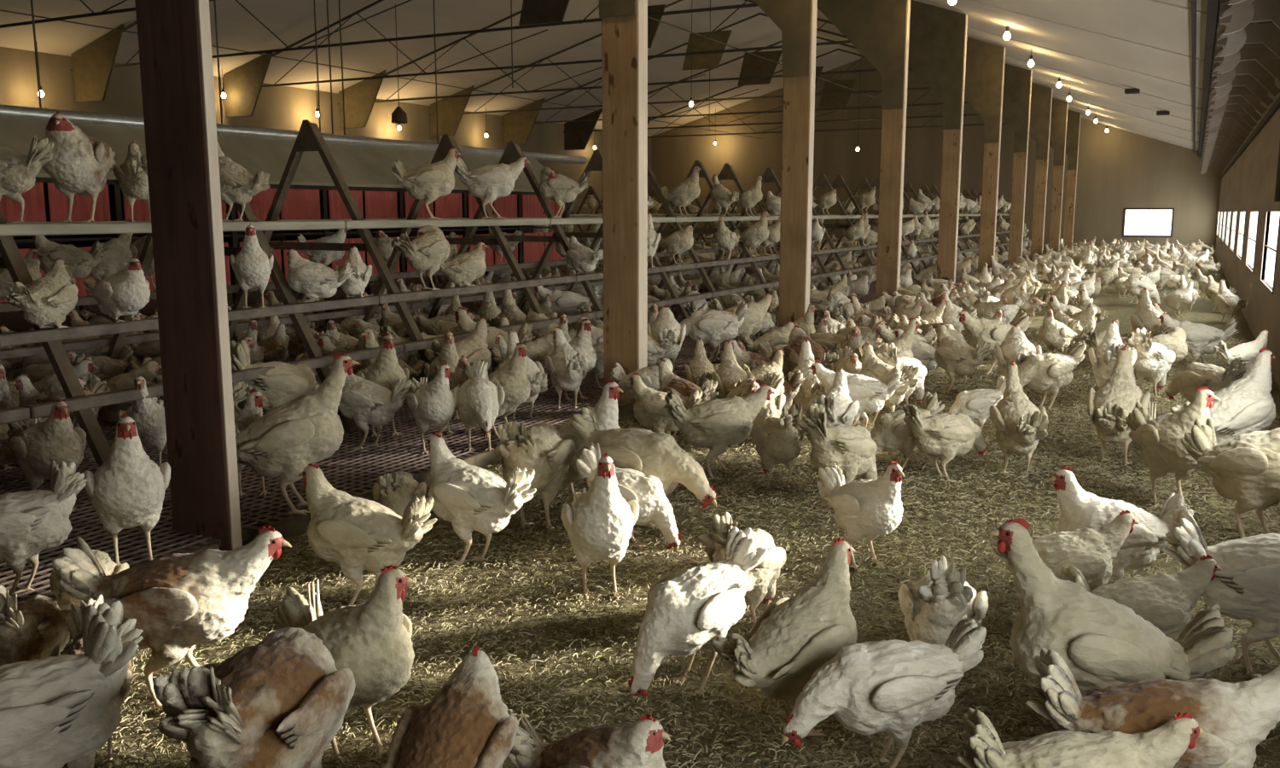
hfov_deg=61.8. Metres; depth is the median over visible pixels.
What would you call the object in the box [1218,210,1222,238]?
window
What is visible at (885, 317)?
hen
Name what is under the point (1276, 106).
trim
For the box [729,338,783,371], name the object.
hen
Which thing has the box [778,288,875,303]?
floor panel
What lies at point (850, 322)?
hen
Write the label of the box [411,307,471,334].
hen
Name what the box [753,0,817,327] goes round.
timber post
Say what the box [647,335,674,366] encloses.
hen
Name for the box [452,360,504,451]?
hen
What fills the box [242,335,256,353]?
hen
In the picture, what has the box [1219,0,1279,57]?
bracket
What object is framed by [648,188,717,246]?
rack
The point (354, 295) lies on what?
hen
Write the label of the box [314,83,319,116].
bulb
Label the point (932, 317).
hen
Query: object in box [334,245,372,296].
hen
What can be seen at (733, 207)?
rack
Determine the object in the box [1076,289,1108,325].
hen
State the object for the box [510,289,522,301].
hen
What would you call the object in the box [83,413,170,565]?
hen
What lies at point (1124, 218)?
window
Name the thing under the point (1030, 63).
bulb
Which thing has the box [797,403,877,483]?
hen
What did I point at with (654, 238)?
hen
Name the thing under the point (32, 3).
wire
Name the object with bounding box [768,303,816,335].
hen
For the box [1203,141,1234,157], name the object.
bracket
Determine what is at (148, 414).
hen
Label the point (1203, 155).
bracket
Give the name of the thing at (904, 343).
hen
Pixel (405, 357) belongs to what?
hen
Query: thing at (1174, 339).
hen
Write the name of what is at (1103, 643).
hen
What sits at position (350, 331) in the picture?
hen
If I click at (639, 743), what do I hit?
hen
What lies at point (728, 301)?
hen
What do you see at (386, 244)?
hen
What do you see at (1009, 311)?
hen
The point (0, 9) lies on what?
wire
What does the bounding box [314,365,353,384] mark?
hen
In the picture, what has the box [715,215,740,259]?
hen
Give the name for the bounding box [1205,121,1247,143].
bracket
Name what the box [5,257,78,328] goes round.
hen
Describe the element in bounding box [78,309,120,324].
hen
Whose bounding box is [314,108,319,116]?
socket
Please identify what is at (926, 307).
hen
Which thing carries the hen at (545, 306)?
on the floor panel at (685, 355)
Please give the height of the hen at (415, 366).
0.545 m
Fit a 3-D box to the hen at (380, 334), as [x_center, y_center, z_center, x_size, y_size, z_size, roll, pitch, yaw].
[-1.680,-0.199,7.622,0.256,0.421,0.452,7,11,35]
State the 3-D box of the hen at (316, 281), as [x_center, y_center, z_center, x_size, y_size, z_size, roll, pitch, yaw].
[-1.829,-0.622,6.095,0.377,0.305,0.221,0,9,-2]
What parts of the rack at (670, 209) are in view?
frame, frame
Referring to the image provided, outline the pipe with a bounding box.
[0,104,586,163]
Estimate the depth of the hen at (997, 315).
9.34 m
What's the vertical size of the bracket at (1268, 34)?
0.595 m
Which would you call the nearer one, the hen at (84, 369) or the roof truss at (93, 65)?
the hen at (84, 369)
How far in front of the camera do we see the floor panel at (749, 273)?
21.15 m
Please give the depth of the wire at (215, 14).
10.45 m
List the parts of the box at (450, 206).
sloping lid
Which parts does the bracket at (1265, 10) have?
bracket arm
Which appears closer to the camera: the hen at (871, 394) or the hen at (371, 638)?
the hen at (371, 638)
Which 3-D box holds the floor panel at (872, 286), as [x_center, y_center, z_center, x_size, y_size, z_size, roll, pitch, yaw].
[4.604,-1.741,18.660,2.440,0.052,3.488,5,10,27]
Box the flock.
[372,175,1236,316]
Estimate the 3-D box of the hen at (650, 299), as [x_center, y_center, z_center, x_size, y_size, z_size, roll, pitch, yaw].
[0.123,-0.751,10.993,0.445,0.438,0.271,0,9,1]
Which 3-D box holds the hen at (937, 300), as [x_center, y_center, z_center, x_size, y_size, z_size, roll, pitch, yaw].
[3.363,-0.889,12.145,0.463,0.490,0.246,-2,9,-12]
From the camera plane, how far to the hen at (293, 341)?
8.60 m
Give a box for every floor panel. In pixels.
[0,302,157,331]
[0,377,628,526]
[0,475,258,601]
[12,354,164,424]
[149,286,376,306]
[288,327,325,360]
[302,311,345,329]
[331,298,394,311]
[339,274,501,290]
[483,267,603,277]
[488,335,761,389]
[564,261,670,268]
[649,287,712,302]
[674,272,753,281]
[674,310,835,337]
[704,266,758,271]
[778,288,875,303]
[869,277,960,289]
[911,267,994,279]
[923,262,1036,269]
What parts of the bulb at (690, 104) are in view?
cord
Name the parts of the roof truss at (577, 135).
web rod, web rod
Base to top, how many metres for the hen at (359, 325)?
0.426 m
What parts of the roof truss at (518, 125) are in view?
web rod, web rod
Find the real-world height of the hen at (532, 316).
0.515 m
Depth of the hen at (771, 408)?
5.83 m
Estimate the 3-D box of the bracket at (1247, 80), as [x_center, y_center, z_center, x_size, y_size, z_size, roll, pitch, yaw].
[6.400,-3.239,11.351,0.595,0.595,0.120,5,10,27]
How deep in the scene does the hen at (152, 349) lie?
7.49 m
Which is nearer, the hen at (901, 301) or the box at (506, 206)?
the hen at (901, 301)
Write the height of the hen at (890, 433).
0.409 m
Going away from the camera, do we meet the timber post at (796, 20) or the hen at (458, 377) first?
the hen at (458, 377)
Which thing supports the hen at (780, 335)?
on the floor
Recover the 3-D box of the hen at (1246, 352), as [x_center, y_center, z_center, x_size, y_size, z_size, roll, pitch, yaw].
[4.466,-0.183,7.941,0.445,0.444,0.250,-2,9,-10]
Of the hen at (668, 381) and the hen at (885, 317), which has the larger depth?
the hen at (885, 317)
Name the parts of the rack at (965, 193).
frame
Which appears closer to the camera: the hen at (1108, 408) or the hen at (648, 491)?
the hen at (648, 491)
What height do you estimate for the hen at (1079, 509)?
0.475 m
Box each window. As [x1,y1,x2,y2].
[1122,208,1174,237]
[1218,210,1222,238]
[1221,210,1227,242]
[1225,210,1231,246]
[1229,210,1237,252]
[1236,209,1245,261]
[1245,209,1259,273]
[1260,209,1279,294]
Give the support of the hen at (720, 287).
on the floor panel at (821, 314)
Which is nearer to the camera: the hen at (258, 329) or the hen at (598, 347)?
the hen at (598, 347)
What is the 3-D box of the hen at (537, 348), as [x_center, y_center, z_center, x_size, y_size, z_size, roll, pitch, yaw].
[-0.768,-0.142,7.229,0.466,0.435,0.264,0,9,2]
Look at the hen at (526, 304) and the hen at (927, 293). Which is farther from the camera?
the hen at (927, 293)
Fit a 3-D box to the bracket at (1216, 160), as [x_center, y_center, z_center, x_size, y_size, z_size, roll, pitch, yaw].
[14.919,-5.886,27.786,0.595,0.595,0.120,5,10,27]
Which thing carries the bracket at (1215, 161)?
attached to the wall at (1249, 184)
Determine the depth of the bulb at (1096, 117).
29.37 m
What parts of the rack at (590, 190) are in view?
frame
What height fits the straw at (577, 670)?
0.060 m
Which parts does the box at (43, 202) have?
sloping lid, nest frame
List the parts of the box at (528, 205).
sloping lid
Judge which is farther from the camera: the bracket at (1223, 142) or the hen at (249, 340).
the bracket at (1223, 142)
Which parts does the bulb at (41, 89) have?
cord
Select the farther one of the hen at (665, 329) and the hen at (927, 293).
the hen at (927, 293)
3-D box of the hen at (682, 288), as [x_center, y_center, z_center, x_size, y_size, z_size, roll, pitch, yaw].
[0.607,-0.887,11.986,0.240,0.392,0.506,-5,11,-30]
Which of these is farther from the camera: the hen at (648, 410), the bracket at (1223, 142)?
the bracket at (1223, 142)
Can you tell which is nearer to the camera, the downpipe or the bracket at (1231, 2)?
the bracket at (1231, 2)
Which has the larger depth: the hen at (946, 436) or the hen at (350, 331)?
the hen at (350, 331)
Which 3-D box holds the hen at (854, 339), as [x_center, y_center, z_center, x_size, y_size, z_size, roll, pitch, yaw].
[1.562,-0.198,7.783,0.281,0.499,0.500,2,9,10]
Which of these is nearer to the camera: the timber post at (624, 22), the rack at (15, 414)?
the rack at (15, 414)
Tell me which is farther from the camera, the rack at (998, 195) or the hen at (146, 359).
the rack at (998, 195)
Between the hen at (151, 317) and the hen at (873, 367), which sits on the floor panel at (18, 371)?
the hen at (151, 317)
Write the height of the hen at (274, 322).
0.507 m
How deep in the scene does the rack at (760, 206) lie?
34.40 m
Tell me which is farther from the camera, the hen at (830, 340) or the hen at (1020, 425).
the hen at (830, 340)
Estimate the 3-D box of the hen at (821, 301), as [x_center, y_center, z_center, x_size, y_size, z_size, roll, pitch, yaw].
[1.923,-0.899,11.739,0.495,0.494,0.278,6,11,32]
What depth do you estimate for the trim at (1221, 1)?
10.43 m
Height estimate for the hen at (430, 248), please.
0.422 m
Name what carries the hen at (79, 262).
on the rack at (81, 404)
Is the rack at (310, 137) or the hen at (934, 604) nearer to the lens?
the hen at (934, 604)
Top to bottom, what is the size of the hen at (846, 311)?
0.436 m
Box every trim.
[816,0,1206,149]
[1190,0,1218,156]
[1201,0,1273,154]
[1220,95,1279,179]
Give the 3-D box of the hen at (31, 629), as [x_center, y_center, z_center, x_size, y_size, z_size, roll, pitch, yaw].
[-1.607,0.666,2.816,0.206,0.374,0.379,-2,9,-10]
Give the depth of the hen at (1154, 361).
7.40 m
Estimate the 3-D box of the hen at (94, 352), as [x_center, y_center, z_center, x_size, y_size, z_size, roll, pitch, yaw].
[-3.978,-0.186,7.480,0.273,0.441,0.448,8,12,40]
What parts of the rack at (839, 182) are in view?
frame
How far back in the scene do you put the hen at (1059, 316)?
9.42 m
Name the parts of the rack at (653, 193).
frame, frame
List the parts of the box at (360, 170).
sloping lid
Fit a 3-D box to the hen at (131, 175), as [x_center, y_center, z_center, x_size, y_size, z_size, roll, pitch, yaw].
[-2.503,-1.015,5.343,0.231,0.410,0.410,-5,11,-30]
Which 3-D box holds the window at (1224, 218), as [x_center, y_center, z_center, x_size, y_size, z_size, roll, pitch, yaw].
[13.845,-3.736,25.332,0.038,0.720,1.940,5,10,27]
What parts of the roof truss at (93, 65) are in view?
web rod, web rod, web rod, web rod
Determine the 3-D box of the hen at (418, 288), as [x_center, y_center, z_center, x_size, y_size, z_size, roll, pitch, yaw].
[-2.385,-0.756,10.779,0.432,0.516,0.257,0,9,0]
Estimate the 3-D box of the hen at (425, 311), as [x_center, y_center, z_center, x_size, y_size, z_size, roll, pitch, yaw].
[-2.360,-0.784,11.417,0.478,0.370,0.226,8,12,40]
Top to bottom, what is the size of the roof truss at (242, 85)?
3.142 m
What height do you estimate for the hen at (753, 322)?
0.538 m
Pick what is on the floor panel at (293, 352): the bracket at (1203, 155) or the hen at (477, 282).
the hen at (477, 282)
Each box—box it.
[0,116,116,302]
[71,122,231,311]
[216,133,325,303]
[285,139,401,329]
[362,145,466,294]
[429,151,521,299]
[484,155,564,275]
[1124,87,1140,93]
[1156,110,1169,115]
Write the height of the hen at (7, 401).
0.531 m
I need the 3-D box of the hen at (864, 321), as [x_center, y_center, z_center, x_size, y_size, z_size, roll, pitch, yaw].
[2.139,-0.420,9.505,0.426,0.397,0.242,4,10,23]
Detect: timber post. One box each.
[134,0,242,551]
[599,0,647,412]
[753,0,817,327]
[817,0,910,306]
[907,0,968,283]
[964,36,1005,279]
[1001,63,1032,266]
[1029,82,1053,261]
[1048,97,1068,251]
[1062,109,1081,248]
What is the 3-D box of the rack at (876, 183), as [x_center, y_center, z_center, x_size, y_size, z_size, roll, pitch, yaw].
[4.746,-2.974,20.477,2.194,1.820,2.370,5,10,27]
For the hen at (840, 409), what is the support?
on the floor
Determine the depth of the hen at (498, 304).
10.55 m
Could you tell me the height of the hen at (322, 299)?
0.495 m
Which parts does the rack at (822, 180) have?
frame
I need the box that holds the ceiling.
[0,0,1220,151]
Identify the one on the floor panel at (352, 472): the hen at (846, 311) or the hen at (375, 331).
the hen at (375, 331)
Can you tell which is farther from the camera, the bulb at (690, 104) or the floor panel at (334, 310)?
the bulb at (690, 104)
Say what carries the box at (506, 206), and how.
on the floor panel
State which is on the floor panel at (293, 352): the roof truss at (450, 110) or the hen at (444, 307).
the hen at (444, 307)
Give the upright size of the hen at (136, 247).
0.401 m
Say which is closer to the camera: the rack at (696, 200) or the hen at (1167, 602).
the hen at (1167, 602)
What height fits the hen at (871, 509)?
0.427 m
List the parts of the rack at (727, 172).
frame, frame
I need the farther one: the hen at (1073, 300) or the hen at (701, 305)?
the hen at (1073, 300)
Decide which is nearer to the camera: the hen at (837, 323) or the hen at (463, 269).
the hen at (463, 269)
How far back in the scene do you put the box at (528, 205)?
14.42 m
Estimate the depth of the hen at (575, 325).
9.06 m
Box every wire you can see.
[0,9,762,139]
[30,0,41,108]
[213,0,222,124]
[313,0,320,131]
[325,0,333,133]
[338,0,345,135]
[432,0,438,143]
[510,0,512,88]
[647,17,968,131]
[709,0,710,129]
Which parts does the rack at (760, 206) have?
frame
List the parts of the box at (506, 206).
sloping lid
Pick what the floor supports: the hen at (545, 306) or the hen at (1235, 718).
the hen at (1235, 718)
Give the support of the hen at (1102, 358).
on the floor
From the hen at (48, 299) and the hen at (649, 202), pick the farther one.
the hen at (649, 202)
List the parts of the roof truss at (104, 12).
web rod, web rod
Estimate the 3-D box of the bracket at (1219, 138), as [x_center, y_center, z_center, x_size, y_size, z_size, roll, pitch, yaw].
[10.910,-4.641,20.052,0.595,0.595,0.120,5,10,27]
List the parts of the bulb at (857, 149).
cord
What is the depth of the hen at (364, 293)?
10.14 m
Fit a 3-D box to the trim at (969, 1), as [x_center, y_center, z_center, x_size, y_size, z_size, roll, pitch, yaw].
[4.597,-6.751,19.684,10.505,3.480,38.550,5,10,27]
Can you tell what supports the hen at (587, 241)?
on the rack at (670, 209)
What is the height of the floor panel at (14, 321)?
0.052 m
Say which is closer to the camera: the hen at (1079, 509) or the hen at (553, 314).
the hen at (1079, 509)
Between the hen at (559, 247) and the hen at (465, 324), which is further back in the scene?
the hen at (559, 247)
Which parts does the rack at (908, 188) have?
frame, frame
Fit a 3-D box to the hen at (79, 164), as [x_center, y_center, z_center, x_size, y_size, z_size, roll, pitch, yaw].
[-2.670,-1.025,5.105,0.306,0.503,0.539,-2,9,-10]
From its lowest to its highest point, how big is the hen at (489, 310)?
0.615 m
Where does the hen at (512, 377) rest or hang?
on the floor panel at (352, 472)
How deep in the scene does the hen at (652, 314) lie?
8.70 m
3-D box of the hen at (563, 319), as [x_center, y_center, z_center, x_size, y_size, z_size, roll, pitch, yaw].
[-0.565,-0.248,7.551,0.271,0.542,0.511,-2,9,-13]
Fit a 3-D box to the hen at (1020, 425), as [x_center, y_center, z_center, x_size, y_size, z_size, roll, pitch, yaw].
[1.865,0.186,5.262,0.278,0.555,0.524,1,9,5]
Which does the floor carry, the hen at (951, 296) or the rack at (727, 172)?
the hen at (951, 296)
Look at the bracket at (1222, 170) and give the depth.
29.70 m
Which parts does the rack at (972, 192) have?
frame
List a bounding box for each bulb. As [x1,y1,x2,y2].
[35,40,44,97]
[221,69,226,98]
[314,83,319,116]
[484,107,488,137]
[688,12,693,106]
[855,52,861,151]
[948,0,956,5]
[1003,24,1010,40]
[1027,51,1034,67]
[1056,76,1061,87]
[1066,88,1071,101]
[1086,105,1089,115]
[1093,113,1097,123]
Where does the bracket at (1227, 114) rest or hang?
attached to the wall at (1249, 184)
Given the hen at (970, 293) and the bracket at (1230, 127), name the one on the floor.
the hen at (970, 293)
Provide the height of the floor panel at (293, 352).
0.052 m
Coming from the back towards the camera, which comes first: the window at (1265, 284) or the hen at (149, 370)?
the window at (1265, 284)
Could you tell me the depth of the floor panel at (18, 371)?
8.19 m
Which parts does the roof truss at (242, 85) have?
web rod, web rod, web rod, web rod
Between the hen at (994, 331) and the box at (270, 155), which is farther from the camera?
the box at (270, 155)
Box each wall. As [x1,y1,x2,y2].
[0,46,651,247]
[651,57,1221,254]
[1215,78,1279,390]
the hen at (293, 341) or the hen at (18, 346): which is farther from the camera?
the hen at (293, 341)
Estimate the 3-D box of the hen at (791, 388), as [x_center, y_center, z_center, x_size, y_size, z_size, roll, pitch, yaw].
[0.718,0.103,6.321,0.505,0.392,0.239,3,10,18]
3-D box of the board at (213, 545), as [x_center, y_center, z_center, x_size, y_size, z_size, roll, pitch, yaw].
[-2.334,0.868,2.584,0.025,0.084,3.270,5,10,27]
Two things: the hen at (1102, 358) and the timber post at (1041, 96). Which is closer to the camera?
the hen at (1102, 358)
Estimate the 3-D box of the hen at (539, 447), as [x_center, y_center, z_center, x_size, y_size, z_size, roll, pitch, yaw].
[-0.429,0.349,4.443,0.309,0.506,0.653,2,9,12]
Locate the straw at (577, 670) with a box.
[63,328,1279,767]
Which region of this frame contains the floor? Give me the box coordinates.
[62,246,1279,767]
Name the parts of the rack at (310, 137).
frame, frame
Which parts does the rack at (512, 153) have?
frame, frame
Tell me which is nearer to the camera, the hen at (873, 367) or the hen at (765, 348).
the hen at (873, 367)
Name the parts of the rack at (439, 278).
frame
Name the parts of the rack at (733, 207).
frame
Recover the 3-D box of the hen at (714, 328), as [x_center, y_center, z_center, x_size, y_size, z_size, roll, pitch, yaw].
[0.566,-0.426,8.759,0.655,0.508,0.310,2,9,12]
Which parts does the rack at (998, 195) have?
frame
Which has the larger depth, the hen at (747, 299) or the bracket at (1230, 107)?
the bracket at (1230, 107)
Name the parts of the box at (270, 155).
sloping lid, nest frame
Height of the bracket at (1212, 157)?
0.595 m
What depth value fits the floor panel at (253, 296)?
15.66 m
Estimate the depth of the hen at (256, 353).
6.96 m
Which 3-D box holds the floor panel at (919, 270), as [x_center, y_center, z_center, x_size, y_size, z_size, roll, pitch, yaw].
[6.199,-2.236,21.736,2.440,0.052,3.488,5,10,27]
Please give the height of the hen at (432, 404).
0.479 m
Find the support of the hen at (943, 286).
on the floor
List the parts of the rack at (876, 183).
frame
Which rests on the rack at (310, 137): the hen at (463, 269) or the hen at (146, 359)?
the hen at (463, 269)
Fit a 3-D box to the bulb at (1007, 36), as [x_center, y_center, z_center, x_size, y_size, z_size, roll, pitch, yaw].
[5.308,-5.083,15.468,0.098,0.219,0.100,5,10,27]
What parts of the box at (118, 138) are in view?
sloping lid, nest frame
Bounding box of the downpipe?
[1274,141,1279,201]
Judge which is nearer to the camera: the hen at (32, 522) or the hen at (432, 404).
the hen at (32, 522)
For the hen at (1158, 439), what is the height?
0.564 m
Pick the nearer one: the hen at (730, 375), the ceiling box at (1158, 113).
the hen at (730, 375)
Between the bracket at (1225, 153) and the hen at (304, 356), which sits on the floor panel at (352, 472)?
the hen at (304, 356)
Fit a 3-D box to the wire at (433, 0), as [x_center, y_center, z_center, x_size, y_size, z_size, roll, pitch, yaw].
[-2.562,-4.896,13.263,0.017,3.848,0.016,5,10,27]
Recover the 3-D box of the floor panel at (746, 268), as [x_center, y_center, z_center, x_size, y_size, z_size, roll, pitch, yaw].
[1.641,-2.607,24.039,2.440,0.052,3.488,5,10,27]
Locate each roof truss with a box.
[0,0,213,28]
[70,0,757,102]
[223,0,850,116]
[337,4,911,127]
[428,0,930,137]
[502,12,967,144]
[563,35,979,150]
[647,48,1006,137]
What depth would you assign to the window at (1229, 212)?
23.05 m
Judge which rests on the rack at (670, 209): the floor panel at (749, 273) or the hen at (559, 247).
the hen at (559, 247)
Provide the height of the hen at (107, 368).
0.386 m
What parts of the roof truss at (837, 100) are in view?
web rod, web rod, web rod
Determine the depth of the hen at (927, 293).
12.36 m
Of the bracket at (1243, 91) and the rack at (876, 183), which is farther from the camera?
the rack at (876, 183)
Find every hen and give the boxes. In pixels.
[0,134,53,223]
[0,247,41,298]
[0,325,13,333]
[0,345,16,382]
[0,346,23,375]
[0,364,19,470]
[0,401,47,465]
[0,460,87,596]
[0,585,72,666]
[0,600,143,767]
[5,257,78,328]
[6,398,86,511]
[7,358,97,393]
[9,388,46,407]
[10,373,98,427]
[11,353,91,384]
[13,327,35,366]
[21,343,50,371]
[28,234,106,285]
[33,323,104,355]
[41,110,116,222]
[41,374,110,460]
[49,549,129,610]
[50,594,132,767]
[52,525,291,710]
[66,308,108,338]
[66,345,133,382]
[69,219,133,279]
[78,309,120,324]
[83,256,150,322]
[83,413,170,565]
[92,355,153,383]
[97,359,161,421]
[103,312,145,356]
[105,314,158,364]
[113,140,151,221]
[117,374,166,465]
[127,340,160,362]
[127,354,163,397]
[129,235,156,290]
[143,329,155,342]
[151,372,248,408]
[153,627,355,767]
[217,141,270,221]
[227,304,267,333]
[229,223,273,308]
[229,339,319,413]
[231,319,257,343]
[233,389,270,496]
[234,352,359,514]
[236,318,264,364]
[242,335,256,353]
[243,300,289,325]
[249,296,268,308]
[256,315,289,348]
[257,322,288,362]
[264,290,314,314]
[273,564,416,767]
[278,293,308,302]
[279,357,291,362]
[285,247,352,302]
[285,325,299,357]
[286,321,314,356]
[295,331,335,372]
[296,228,349,266]
[297,462,436,605]
[301,328,349,353]
[308,297,325,328]
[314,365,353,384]
[315,333,362,375]
[325,318,377,350]
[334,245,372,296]
[335,318,377,336]
[337,373,413,449]
[339,304,382,331]
[342,293,360,310]
[348,335,380,350]
[349,288,386,309]
[352,316,407,338]
[355,332,409,436]
[357,329,378,343]
[360,326,424,380]
[362,291,399,326]
[372,471,426,516]
[374,229,395,261]
[378,325,444,383]
[378,331,405,346]
[380,302,429,338]
[384,645,517,767]
[391,147,461,219]
[394,224,450,290]
[396,279,430,300]
[405,283,423,314]
[406,362,455,453]
[410,283,416,290]
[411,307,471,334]
[413,314,479,334]
[420,298,428,314]
[424,317,491,370]
[424,330,470,419]
[424,432,536,567]
[425,282,454,316]
[428,311,476,335]
[435,354,472,434]
[439,241,488,286]
[441,295,462,315]
[444,231,457,261]
[451,307,535,373]
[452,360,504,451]
[453,155,529,218]
[454,283,482,314]
[471,290,500,327]
[473,278,498,294]
[481,282,518,305]
[481,290,517,310]
[488,226,522,264]
[488,342,530,438]
[491,331,554,394]
[492,333,550,403]
[494,289,526,327]
[495,420,575,529]
[498,328,547,418]
[500,315,532,337]
[507,714,670,767]
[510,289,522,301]
[518,293,543,314]
[525,293,554,318]
[525,307,576,373]
[531,285,599,317]
[538,167,588,217]
[544,326,587,408]
[550,310,557,318]
[550,313,572,388]
[554,238,581,259]
[558,379,623,498]
[560,452,639,601]
[564,318,596,401]
[566,235,603,273]
[567,310,581,337]
[570,405,716,536]
[576,442,680,553]
[577,305,603,329]
[577,315,603,378]
[578,223,603,251]
[587,282,603,319]
[590,342,604,388]
[599,238,603,250]
[610,357,673,402]
[627,372,703,435]
[628,525,767,702]
[647,196,652,206]
[647,212,660,267]
[647,293,672,311]
[647,302,660,360]
[647,305,686,374]
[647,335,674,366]
[649,284,698,320]
[656,359,718,437]
[658,224,694,264]
[660,165,701,216]
[663,383,774,479]
[669,273,680,290]
[669,279,691,321]
[678,286,705,299]
[679,301,749,363]
[682,290,709,316]
[684,337,718,388]
[699,511,786,624]
[707,293,774,343]
[709,174,738,215]
[711,339,752,399]
[711,537,857,737]
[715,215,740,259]
[715,287,741,309]
[718,285,750,301]
[720,340,750,360]
[725,369,804,410]
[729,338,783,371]
[733,210,769,256]
[734,299,775,341]
[739,320,794,354]
[740,372,785,446]
[741,349,784,378]
[744,296,760,337]
[750,401,806,488]
[757,341,790,381]
[760,216,780,255]
[767,289,779,323]
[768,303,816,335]
[771,343,787,381]
[773,306,779,327]
[781,613,986,767]
[782,325,838,401]
[788,338,826,416]
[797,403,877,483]
[808,317,832,337]
[808,360,903,428]
[808,367,859,425]
[809,283,833,318]
[809,288,837,324]
[810,285,848,312]
[810,326,854,353]
[817,461,904,570]
[818,309,846,333]
[830,345,861,374]
[834,297,855,328]
[835,314,884,349]
[836,325,873,351]
[844,317,890,350]
[849,291,883,313]
[849,294,895,329]
[852,317,920,362]
[857,314,900,330]
[858,341,919,424]
[863,295,886,313]
[863,302,895,329]
[869,390,944,469]
[876,322,934,343]
[877,342,926,408]
[880,290,919,313]
[881,299,924,319]
[890,313,928,329]
[891,290,930,301]
[891,327,937,371]
[892,295,931,312]
[897,314,936,345]
[898,554,988,697]
[902,297,949,323]
[902,404,987,482]
[915,315,967,348]
[918,290,936,314]
[930,284,954,307]
[934,322,991,393]
[936,288,962,308]
[938,282,982,309]
[940,290,977,332]
[948,375,1006,430]
[956,309,1029,377]
[956,707,1205,767]
[960,296,1008,319]
[963,283,1000,304]
[971,308,1002,320]
[975,286,999,302]
[987,517,1236,691]
[989,360,1048,474]
[989,510,1138,589]
[994,324,1041,395]
[1001,295,1023,324]
[1018,341,1086,412]
[1019,284,1050,323]
[1026,647,1279,767]
[1038,308,1079,354]
[1047,294,1092,316]
[1047,465,1193,582]
[1053,308,1093,350]
[1056,554,1221,640]
[1064,307,1097,351]
[1067,283,1093,307]
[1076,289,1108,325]
[1083,319,1119,349]
[1087,345,1150,465]
[1088,320,1136,388]
[1125,325,1187,384]
[1125,386,1220,508]
[1128,327,1175,397]
[1130,287,1166,337]
[1152,302,1166,314]
[1157,312,1239,372]
[1161,508,1279,678]
[1165,358,1246,401]
[1170,347,1275,443]
[1181,418,1279,537]
[1213,329,1270,378]
[1214,279,1246,322]
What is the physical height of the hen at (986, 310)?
0.445 m
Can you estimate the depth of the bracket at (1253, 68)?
10.35 m
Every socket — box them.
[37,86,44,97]
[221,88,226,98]
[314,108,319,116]
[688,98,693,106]
[1066,93,1071,101]
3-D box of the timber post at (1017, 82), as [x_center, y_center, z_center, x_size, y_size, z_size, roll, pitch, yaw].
[6.989,-4.746,22.455,2.157,4.829,0.158,5,10,27]
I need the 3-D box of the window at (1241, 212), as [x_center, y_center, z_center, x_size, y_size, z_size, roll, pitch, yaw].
[9.062,-2.250,16.104,0.038,0.720,1.940,5,10,27]
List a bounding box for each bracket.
[1200,162,1223,171]
[1200,162,1223,173]
[1200,164,1221,174]
[1201,154,1225,168]
[1201,154,1228,165]
[1201,155,1227,167]
[1201,160,1225,170]
[1202,148,1231,162]
[1202,151,1230,163]
[1203,140,1236,155]
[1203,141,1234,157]
[1203,146,1233,160]
[1204,128,1243,146]
[1204,133,1240,150]
[1204,134,1239,152]
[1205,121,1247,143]
[1206,108,1252,133]
[1206,114,1250,139]
[1207,101,1256,128]
[1208,93,1262,122]
[1210,73,1274,108]
[1210,85,1268,116]
[1212,58,1279,98]
[1214,24,1279,87]
[1216,0,1279,74]
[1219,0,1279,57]
[1223,0,1254,34]
[1227,0,1245,5]
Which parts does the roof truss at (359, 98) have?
web rod, web rod, web rod, web rod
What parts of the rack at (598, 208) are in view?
frame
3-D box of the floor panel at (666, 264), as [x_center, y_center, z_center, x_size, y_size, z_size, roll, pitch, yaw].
[-0.638,-2.793,25.191,2.440,0.052,3.488,5,10,27]
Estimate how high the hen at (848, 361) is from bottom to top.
0.418 m
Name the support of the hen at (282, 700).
on the floor
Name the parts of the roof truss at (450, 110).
web rod, web rod, web rod, web rod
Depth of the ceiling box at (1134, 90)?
19.09 m
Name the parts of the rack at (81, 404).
frame, frame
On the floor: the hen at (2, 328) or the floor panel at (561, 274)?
the floor panel at (561, 274)
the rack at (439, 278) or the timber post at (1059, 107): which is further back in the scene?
the timber post at (1059, 107)
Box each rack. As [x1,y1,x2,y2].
[0,139,403,467]
[0,407,29,424]
[226,119,595,365]
[378,275,443,283]
[408,140,712,320]
[533,186,602,267]
[550,160,779,310]
[580,199,673,257]
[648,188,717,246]
[649,162,848,294]
[657,197,738,255]
[692,202,762,249]
[720,173,877,299]
[734,196,780,243]
[810,174,924,274]
[822,179,938,268]
[857,181,972,259]
[901,184,979,255]
[915,187,1006,253]
[932,188,1009,251]
[957,193,1031,242]
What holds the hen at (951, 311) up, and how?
on the floor
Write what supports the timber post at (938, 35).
on the floor
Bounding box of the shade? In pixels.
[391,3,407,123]
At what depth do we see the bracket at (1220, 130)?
18.09 m
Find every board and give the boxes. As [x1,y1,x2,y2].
[51,541,219,607]
[253,401,632,539]
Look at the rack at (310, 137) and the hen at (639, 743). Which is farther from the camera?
the rack at (310, 137)
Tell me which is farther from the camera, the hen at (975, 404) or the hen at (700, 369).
the hen at (700, 369)
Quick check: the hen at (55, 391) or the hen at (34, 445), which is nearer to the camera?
the hen at (34, 445)

